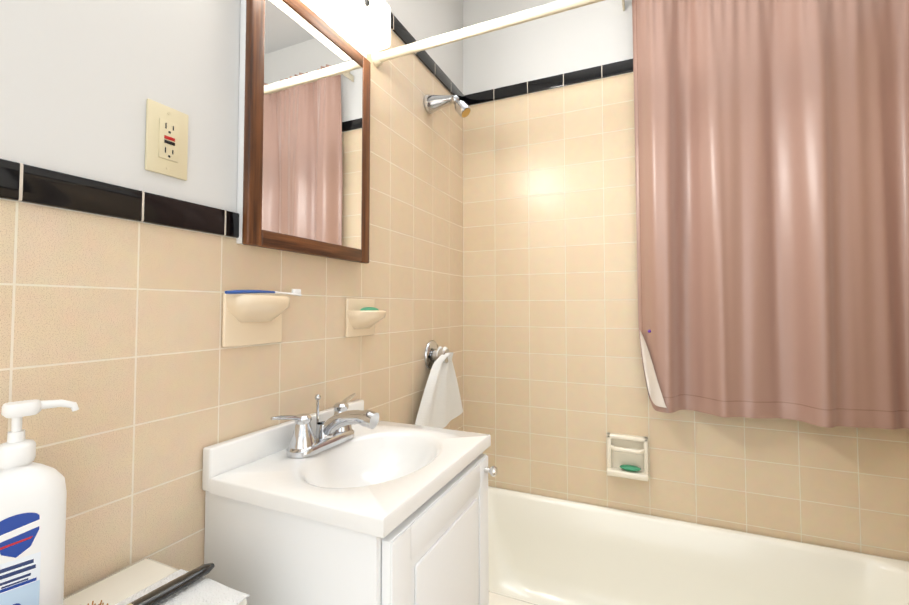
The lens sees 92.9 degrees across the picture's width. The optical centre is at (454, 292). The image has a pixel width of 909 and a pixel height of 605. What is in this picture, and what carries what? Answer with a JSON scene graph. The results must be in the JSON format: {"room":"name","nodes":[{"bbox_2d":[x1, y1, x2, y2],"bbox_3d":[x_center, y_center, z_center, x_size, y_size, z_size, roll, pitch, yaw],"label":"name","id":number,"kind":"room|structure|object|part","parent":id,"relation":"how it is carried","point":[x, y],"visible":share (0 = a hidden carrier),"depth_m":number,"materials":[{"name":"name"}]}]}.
{"room":"bathroom","nodes":[
{"label":"bathroom","id":0,"kind":"room"},
{"bbox_2d":[0,0,462,598],"bbox_3d":[-0.495,-0.114,0.753,0.001,2.640,2.600,-1,-2,24],"label":"wall","id":1,"kind":"structure","parent":0,"point":[110,326],"depth_m":0.75,"materials":[{"name":"tile"}]},
{"bbox_2d":[145,98,187,180],"bbox_3d":[-0.494,-0.262,0.747,0.009,0.120,0.070,-1,-2,24],"label":"outlet","id":2,"kind":"object","parent":1,"relation":"attached to","point":[166,146],"visible":1,"depth_m":0.74,"materials":[{"name":"beige plastic"}]},
{"bbox_2d":[0,12,467,237],"bbox_3d":[-0.490,-0.524,0.765,0.012,0.820,2.600,-1,-2,24],"label":"tile","id":3,"kind":"structure","parent":1,"relation":"attached to","point":[31,184],"depth_m":0.67,"materials":[{"name":"black tile"}]},
{"bbox_2d":[222,289,301,347],"bbox_3d":[-0.394,0.049,0.899,0.060,0.120,0.190,-1,-2,24],"label":"toothbrush holder","id":4,"kind":"object","parent":1,"relation":"attached to","point":[250,319],"visible":0.98,"depth_m":0.87,"materials":[{"name":"beige ceramic"}]},
{"bbox_2d":[236,0,370,263],"bbox_3d":[-0.341,-0.380,1.056,0.037,0.582,0.409,-1,-2,24],"label":"upper cabinet","id":5,"kind":"object","parent":1,"relation":"attached to","point":[303,181],"visible":1,"depth_m":0.99,"materials":[{"name":"brown"}]},
{"bbox_2d":[300,0,390,57],"bbox_3d":[-0.300,-0.742,1.052,0.126,0.129,0.387,-1,-2,24],"label":"sconce","id":6,"kind":"object","parent":1,"relation":"attached to","point":[362,27],"visible":0.88,"depth_m":1.11,"materials":[{"name":"white"}]},
{"bbox_2d":[345,298,385,337],"bbox_3d":[-0.239,0.071,1.224,0.074,0.107,0.130,-1,-2,24],"label":"soap dish","id":7,"kind":"object","parent":1,"relation":"attached to","point":[363,317],"visible":1,"depth_m":1.20,"materials":[{"name":"beige ceramic"}]},
{"bbox_2d":[415,340,462,427],"bbox_3d":[-0.087,0.319,1.530,0.092,0.312,0.369,-1,-2,24],"label":"towel","id":8,"kind":"object","parent":1,"relation":"attached to","point":[440,405],"visible":0.92,"depth_m":1.49,"materials":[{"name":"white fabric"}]},
{"bbox_2d":[423,94,470,117],"bbox_3d":[-0.022,-0.697,1.608,0.174,0.110,0.070,-1,-2,24],"label":"shower head","id":9,"kind":"object","parent":1,"relation":"attached to","point":[433,103],"visible":1,"depth_m":1.60},
{"bbox_2d":[371,0,603,66],"bbox_3d":[0.449,-0.726,1.018,1.518,0.057,0.052,-1,-2,24],"label":"shower curtain rod","id":10,"kind":"object","parent":1,"relation":"attached to","point":[378,58],"visible":0.88,"depth_m":1.18,"materials":[{"name":"white painted metal"}]},
{"bbox_2d":[622,0,908,429],"bbox_3d":[0.997,-0.383,1.441,0.869,1.585,0.134,-1,-2,24],"label":"shower curtain","id":11,"kind":"object","parent":10,"relation":"hanging from","point":[772,175],"visible":1,"depth_m":1.42,"materials":[{"name":"pink fabric"}]},
{"bbox_2d":[463,0,908,560],"bbox_3d":[0.732,-0.084,1.625,1.520,2.640,0.001,-1,-2,24],"label":"wall","id":12,"kind":"structure","parent":0,"point":[553,384],"depth_m":1.72,"materials":[{"name":"tile"}]},
{"bbox_2d":[468,59,632,105],"bbox_3d":[0.735,-0.879,1.647,1.470,0.050,0.008,-1,-2,24],"label":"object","id":13,"kind":"structure","parent":12,"relation":"attached to","point":[626,66],"depth_m":1.79,"materials":[{"name":"black tile"}]},
{"bbox_2d":[607,432,648,480],"bbox_3d":[0.644,0.610,1.612,0.144,0.148,0.052,-1,-2,24],"label":"soap dish","id":14,"kind":"object","parent":12,"relation":"attached to","point":[627,455],"visible":0.96,"depth_m":1.61,"materials":[{"name":"beige ceramic"}]},
{"label":"floor","id":15,"kind":"structure","parent":0,"visible":0},
{"bbox_2d":[63,558,246,604],"bbox_3d":[-0.277,0.800,0.304,0.717,0.780,0.520,-1,-2,24],"label":"toilet","id":16,"kind":"object","parent":15,"relation":"on","point":[121,585],"visible":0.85,"depth_m":0.62,"materials":[{"name":"white ceramic"}]},
{"bbox_2d":[0,399,78,604],"bbox_3d":[-0.526,0.275,0.521,0.064,0.284,0.103,-1,-2,24],"label":"soap bottle","id":17,"kind":"object","parent":16,"relation":"on","point":[33,497],"visible":1,"depth_m":0.51,"materials":[{"name":"white plastic"}]},
{"bbox_2d":[115,569,249,604],"bbox_3d":[-0.455,0.410,0.396,0.152,0.005,0.513,-1,-2,24],"label":"cloth","id":18,"kind":"object","parent":16,"relation":"on","point":[203,590],"visible":0.75,"depth_m":0.59,"materials":[{"name":"white fabric"}]},
{"bbox_2d":[87,563,214,604],"bbox_3d":[-0.414,0.393,0.546,0.068,0.037,0.227,-1,-2,24],"label":"hairbrush","id":19,"kind":"object","parent":18,"relation":"on","point":[162,592],"visible":1,"depth_m":0.59,"materials":[{"name":"black plastic"},{"name":"bristles"}]},
{"bbox_2d":[202,393,497,604],"bbox_3d":[-0.174,0.720,0.907,0.428,0.983,0.468,-1,-2,24],"label":"bathroom vanity","id":20,"kind":"object","parent":15,"relation":"on","point":[345,501],"visible":1,"depth_m":0.78,"materials":[{"name":"painted wood"},{"name":"cultured marble"},{"name":"chrome"}]},
{"bbox_2d":[270,393,378,457],"bbox_3d":[-0.246,0.286,0.955,0.173,0.112,0.268,-1,-2,24],"label":"faucet","id":21,"kind":"object","parent":20,"relation":"on","point":[335,433],"depth_m":0.94,"materials":[{"name":"silver metal"}]},
{"bbox_3d":[-0.014,0.742,0.834,0.021,0.723,0.428,-1,-2,24],"label":"door","id":22,"kind":"part","parent":20,"relation":"part of","materials":[{"name":"white wood"}]},
{"bbox_3d":[0.085,0.415,1.007,0.029,0.025,0.025,-1,-2,24],"label":"knob","id":23,"kind":"part","parent":20,"relation":"part of","materials":[{"name":"silver metal"}]},
{"bbox_2d":[488,486,908,604],"bbox_3d":[0.575,1.013,1.239,1.514,0.420,0.757,-1,-2,24],"label":"bathtub","id":24,"kind":"object","parent":15,"relation":"on","point":[544,550],"visible":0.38,"depth_m":1.53,"materials":[{"name":"white ceramic"}]}
]}

